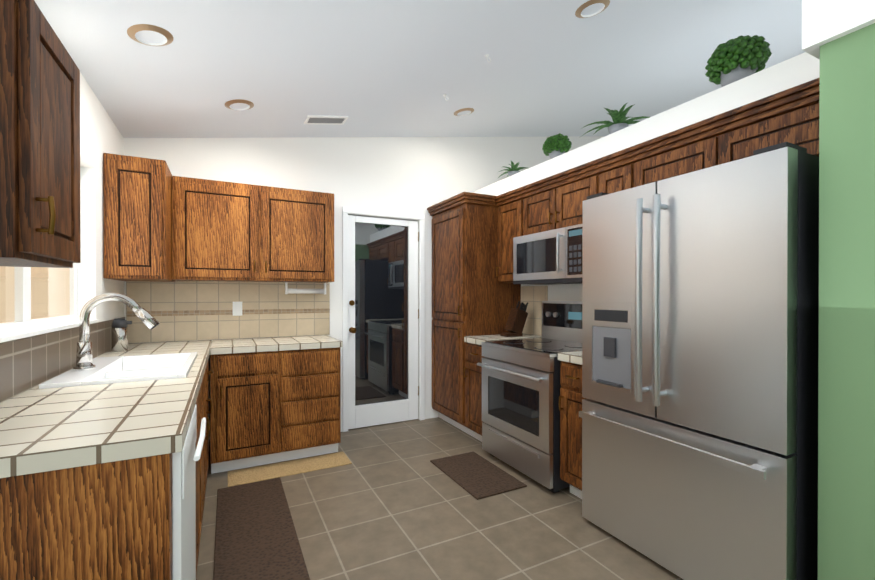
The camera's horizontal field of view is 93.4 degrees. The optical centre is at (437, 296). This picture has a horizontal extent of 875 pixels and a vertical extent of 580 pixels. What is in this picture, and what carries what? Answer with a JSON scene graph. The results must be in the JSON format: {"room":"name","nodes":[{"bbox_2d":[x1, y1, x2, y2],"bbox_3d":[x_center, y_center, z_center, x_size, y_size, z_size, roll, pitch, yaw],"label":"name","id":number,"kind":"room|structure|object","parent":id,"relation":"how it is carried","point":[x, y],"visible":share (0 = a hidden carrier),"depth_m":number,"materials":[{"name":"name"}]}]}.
{"room":"kitchen","nodes":[
{"label":"kitchen","id":0,"kind":"room"},
{"bbox_2d":[77,72,123,321],"bbox_3d":[-0.896,-0.808,0.055,0.150,4.200,7.150,0,0,-27],"label":"wall","id":1,"kind":"structure","parent":0,"point":[100,134],"depth_m":2.54,"materials":[{"name":"white paint"}]},
{"bbox_2d":[0,0,80,267],"bbox_3d":[-1.119,-0.400,1.032,0.334,0.624,0.389,0,0,-27],"label":"upper cabinet","id":2,"kind":"object","parent":1,"relation":"attached to","point":[39,148],"visible":1,"depth_m":0.97,"materials":[{"name":"brown wood"}]},
{"bbox_2d":[0,167,98,342],"bbox_3d":[-1.772,-0.305,1.811,0.138,0.920,1.409,0,0,-27],"label":"window","id":3,"kind":"structure","parent":1,"relation":"in","point":[34,301],"depth_m":2.11,"materials":[{"name":"white"}]},
{"bbox_2d":[0,317,124,402],"bbox_3d":[-1.788,0.136,1.982,0.007,0.443,2.584,0,0,-27],"label":"backsplash","id":4,"kind":"structure","parent":1,"relation":"attached to","point":[27,363],"depth_m":1.71,"materials":[{"name":"tile"}]},
{"bbox_2d":[103,153,175,281],"bbox_3d":[-2.097,-0.517,2.938,0.331,0.795,0.619,0,0,-27],"label":"upper cabinet","id":5,"kind":"object","parent":1,"relation":"attached to","point":[137,196],"visible":1,"depth_m":2.67,"materials":[{"name":"brown wood"}]},
{"bbox_2d":[124,136,604,451],"bbox_3d":[0.359,-0.826,4.628,6.250,4.200,0.150,0,0,-27],"label":"wall","id":6,"kind":"structure","parent":0,"point":[417,175],"depth_m":3.99,"materials":[{"name":"white paint"}]},
{"bbox_2d":[126,281,329,342],"bbox_3d":[-1.689,0.111,3.491,1.536,0.482,0.010,0,0,-27],"label":"backsplash","id":7,"kind":"structure","parent":6,"relation":"attached to","point":[188,310],"depth_m":3.44,"materials":[{"name":"tile"}]},
{"bbox_2d":[233,302,241,315],"bbox_3d":[-1.690,0.098,3.481,0.074,0.119,0.006,0,0,-27],"label":"electrical outlet plate","id":8,"kind":"object","parent":7,"relation":"attached to","point":[237,308],"visible":1,"depth_m":3.48,"materials":[{"name":"white plastic"}]},
{"bbox_2d":[172,176,333,282],"bbox_3d":[-1.478,-0.514,3.409,1.191,0.764,0.344,0,0,-27],"label":"upper cabinet","id":9,"kind":"object","parent":6,"relation":"attached to","point":[226,231],"visible":1,"depth_m":3.26,"materials":[{"name":"brown wood"}]},
{"bbox_2d":[285,282,325,293],"bbox_3d":[-1.169,-0.076,3.664,0.349,0.107,0.044,0,0,-27],"label":"paper towel holder","id":10,"kind":"object","parent":9,"relation":"attached to","point":[305,291],"visible":1,"depth_m":3.64,"materials":[{"name":"white plastic"}]},
{"bbox_2d":[348,215,418,428],"bbox_3d":[-0.514,0.242,4.088,0.740,2.052,0.135,0,0,-27],"label":"door","id":11,"kind":"structure","parent":6,"relation":"in","point":[383,318],"depth_m":4.12,"materials":[{"name":"white"}]},
{"bbox_2d":[342,207,424,431],"bbox_3d":[-0.517,0.211,4.087,0.855,2.130,0.017,0,0,-27],"label":"door frame","id":12,"kind":"structure","parent":6,"relation":"attached to","point":[352,210],"depth_m":4.03,"materials":[{"name":"white wood"}]},
{"bbox_2d":[34,0,804,137],"bbox_3d":[1.886,-1.807,1.474,6.400,1.259,7.150,0,0,-27],"label":"ceiling","id":13,"kind":"structure","parent":0,"point":[384,68],"depth_m":2.70,"materials":[{"name":"white paint"}]},
{"bbox_2d":[127,24,172,45],"bbox_3d":[-1.395,-1.290,2.005,0.187,0.084,0.190,0,0,-27],"label":"recessed light","id":14,"kind":"object","parent":13,"relation":"in","point":[133,30],"visible":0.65,"depth_m":1.97,"materials":[{"name":"brown metal"}]},
{"bbox_2d":[225,99,253,110],"bbox_3d":[-1.391,-1.367,2.894,0.187,0.084,0.190,0,0,-27],"label":"recessed light","id":15,"kind":"object","parent":13,"relation":"in","point":[230,102],"visible":0.58,"depth_m":2.86,"materials":[{"name":"brown metal"}]},
{"bbox_2d":[304,115,347,124],"bbox_3d":[-0.918,-1.460,3.402,0.327,0.069,0.160,0,0,-27],"label":"ceiling vent","id":16,"kind":"object","parent":13,"relation":"in","point":[331,120],"visible":0.96,"depth_m":3.39,"materials":[{"name":"white metal"}]},
{"bbox_2d":[454,108,473,115],"bbox_3d":[0.240,-1.697,3.740,0.187,0.084,0.190,0,0,-27],"label":"recessed light","id":17,"kind":"object","parent":13,"relation":"in","point":[463,109],"visible":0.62,"depth_m":3.69,"materials":[{"name":"brown metal"}]},
{"bbox_2d":[575,0,609,17],"bbox_3d":[0.893,-1.685,2.377,0.187,0.084,0.190,0,0,-27],"label":"recessed light","id":18,"kind":"object","parent":13,"relation":"in","point":[582,7],"visible":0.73,"depth_m":2.36,"materials":[{"name":"brown metal"}]},
{"bbox_2d":[196,417,683,579],"bbox_3d":[1.886,1.336,1.487,6.400,0.100,7.150,0,0,-27],"label":"floor","id":19,"kind":"structure","parent":0,"point":[391,502],"depth_m":2.33,"materials":[{"name":"tile"}]},
{"bbox_2d":[0,293,213,579],"bbox_3d":[-1.515,0.631,2.129,0.625,1.304,2.596,0,0,-27],"label":"kitchen counter","id":20,"kind":"object","parent":19,"relation":"on","point":[103,465],"depth_m":1.09,"materials":[{"name":"brown wood"}]},
{"bbox_2d":[73,293,159,370],"bbox_3d":[-1.553,0.161,2.001,0.339,0.364,0.113,0,0,-27],"label":"faucet","id":21,"kind":"object","parent":20,"relation":"on","point":[84,356],"depth_m":1.96,"materials":[{"name":"silver metal"}]},
{"bbox_2d":[39,352,196,388],"bbox_3d":[-1.530,0.457,2.089,0.496,0.227,0.796,0,0,-27],"label":"sink","id":22,"kind":"object","parent":20,"relation":"in","point":[137,368],"depth_m":2.06,"materials":[{"name":"white ceramic"}]},
{"bbox_2d":[112,318,131,351],"bbox_3d":[-2.081,0.249,2.716,0.107,0.215,0.086,0,0,-27],"label":"soap dispenser","id":23,"kind":"object","parent":20,"relation":"on","point":[119,325],"depth_m":2.68,"materials":[{"name":"silver metal"}]},
{"bbox_2d":[213,477,309,579],"bbox_3d":[-0.929,1.278,2.124,0.390,0.012,1.550,0,0,-27],"label":"area rug","id":24,"kind":"object","parent":19,"relation":"on","point":[256,537],"visible":0.96,"depth_m":2.19,"materials":[{"name":"brown fabric"}]},
{"bbox_2d":[210,335,342,473],"bbox_3d":[-1.304,0.816,3.349,0.934,0.924,0.620,0,0,-27],"label":"base cabinet","id":25,"kind":"object","parent":19,"relation":"on","point":[276,399],"depth_m":3.10,"materials":[{"name":"brown wood"}]},
{"bbox_2d":[228,451,351,486],"bbox_3d":[-1.094,1.276,3.085,0.849,0.007,0.269,0,0,-27],"label":"mat","id":26,"kind":"object","parent":19,"relation":"on","point":[271,471],"visible":1,"depth_m":3.06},
{"bbox_2d":[427,192,520,436],"bbox_3d":[0.363,0.173,4.121,0.681,2.204,0.759,0,0,-27],"label":"pantry cabinet","id":27,"kind":"object","parent":19,"relation":"on","point":[472,295],"visible":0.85,"depth_m":3.85,"materials":[{"name":"brown wood"}]},
{"bbox_2d":[430,452,526,499],"bbox_3d":[0.273,1.274,2.992,0.399,0.011,0.679,0,0,-27],"label":"area rug","id":28,"kind":"object","parent":19,"relation":"on","point":[476,475],"visible":0.98,"depth_m":2.93,"materials":[{"name":"brown fabric"}]},
{"bbox_2d":[464,286,547,441],"bbox_3d":[0.596,0.587,3.673,0.676,1.379,0.368,0,0,-27],"label":"base cabinet","id":29,"kind":"object","parent":19,"relation":"on","point":[534,297],"depth_m":3.64,"materials":[{"name":"brown wood"}]},
{"bbox_2d":[500,301,527,336],"bbox_3d":[0.698,0.195,3.722,0.245,0.311,0.109,0,0,-27],"label":"knife block","id":30,"kind":"object","parent":29,"relation":"on","point":[516,321],"visible":0.98,"depth_m":3.69,"materials":[{"name":"brown wood"}]},
{"bbox_2d":[477,301,581,492],"bbox_3d":[0.819,0.657,3.128,0.768,1.244,0.792,0,0,-27],"label":"range","id":31,"kind":"object","parent":19,"relation":"on","point":[521,385],"visible":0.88,"depth_m":2.94,"materials":[{"name":"silver metal"}]},
{"bbox_2d":[558,351,586,498],"bbox_3d":[1.110,0.592,2.668,0.676,1.379,0.280,0,0,-27],"label":"base cabinet","id":32,"kind":"object","parent":19,"relation":"on","point":[570,401],"depth_m":2.57,"materials":[{"name":"brown wood"}]},
{"bbox_2d":[579,142,818,579],"bbox_3d":[1.336,0.356,2.069,0.813,1.854,0.965,0,0,-27],"label":"fridge","id":33,"kind":"object","parent":19,"relation":"on","point":[698,414],"visible":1,"depth_m":1.73,"materials":[{"name":"silver metal"}]},
{"bbox_2d":[471,52,819,300],"bbox_3d":[1.167,0.097,3.171,0.420,2.365,3.187,0,0,-27],"label":"wall","id":34,"kind":"structure","parent":0,"point":[802,68],"depth_m":2.38,"materials":[{"name":"white paint"}]},
{"bbox_2d":[495,193,522,282],"bbox_3d":[0.768,-0.504,3.759,0.288,0.742,0.367,0,0,-27],"label":"upper cabinet","id":35,"kind":"object","parent":34,"relation":"attached to","point":[510,210],"depth_m":3.71,"materials":[{"name":"brown wood"}]},
{"bbox_2d":[498,161,525,177],"bbox_3d":[0.695,-1.162,3.749,0.388,0.148,0.367,0,0,-27],"label":"spiky plant","id":36,"kind":"object","parent":34,"relation":"on","point":[513,169],"visible":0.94,"depth_m":3.71,"materials":[{"name":"green plant"}]},
{"bbox_2d":[542,133,571,158],"bbox_3d":[0.948,-1.187,3.271,0.223,0.202,0.224,0,0,-27],"label":"potted plant","id":37,"kind":"object","parent":34,"relation":"on","point":[554,146],"visible":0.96,"depth_m":3.20,"materials":[{"name":"green plant"}]},
{"bbox_2d":[523,165,598,235],"bbox_3d":[1.035,-0.690,3.234,0.288,0.366,0.807,0,0,-27],"label":"upper cabinet","id":38,"kind":"object","parent":34,"relation":"attached to","point":[559,204],"depth_m":3.13,"materials":[{"name":"brown wood"}]},
{"bbox_2d":[513,224,582,284],"bbox_3d":[0.967,-0.303,3.200,0.437,0.394,0.795,0,0,-27],"label":"microwave","id":39,"kind":"object","parent":38,"relation":"attached to","point":[551,257],"visible":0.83,"depth_m":3.09,"materials":[{"name":"silver metal"}]},
{"bbox_2d":[582,102,649,135],"bbox_3d":[1.221,-1.174,2.752,0.443,0.198,0.455,0,0,-27],"label":"spiky plant","id":40,"kind":"object","parent":34,"relation":"on","point":[620,121],"visible":0.9,"depth_m":2.71,"materials":[{"name":"green plant"}]},
{"bbox_2d":[599,153,634,193],"bbox_3d":[1.282,-0.500,2.754,0.288,0.742,0.270,0,0,-27],"label":"upper cabinet","id":41,"kind":"object","parent":34,"relation":"attached to","point":[615,176],"depth_m":2.67,"materials":[{"name":"brown wood"}]},
{"bbox_2d":[631,133,698,187],"bbox_3d":[1.470,-0.736,2.384,0.288,0.267,0.559,0,0,-27],"label":"upper cabinet","id":42,"kind":"object","parent":34,"relation":"attached to","point":[680,156],"depth_m":2.37,"materials":[{"name":"brown wood"}]},
{"bbox_2d":[705,35,771,86],"bbox_3d":[1.545,-1.204,2.125,0.279,0.245,0.275,0,0,-27],"label":"potted plant","id":43,"kind":"object","parent":34,"relation":"on","point":[730,61],"visible":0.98,"depth_m":2.05,"materials":[{"name":"green plant"}]},
{"bbox_2d":[699,89,818,169],"bbox_3d":[1.667,-0.735,1.999,0.288,0.267,0.560,0,0,-27],"label":"upper cabinet","id":44,"kind":"object","parent":34,"relation":"attached to","point":[790,115],"depth_m":1.94,"materials":[{"name":"brown wood"}]},
{"bbox_2d":[802,0,874,579],"bbox_3d":[2.540,-0.808,0.045,0.820,4.200,3.703,0,0,-27],"label":"wall","id":45,"kind":"structure","parent":0,"point":[838,39],"depth_m":1.42,"materials":[{"name":"green paint"}]}
]}

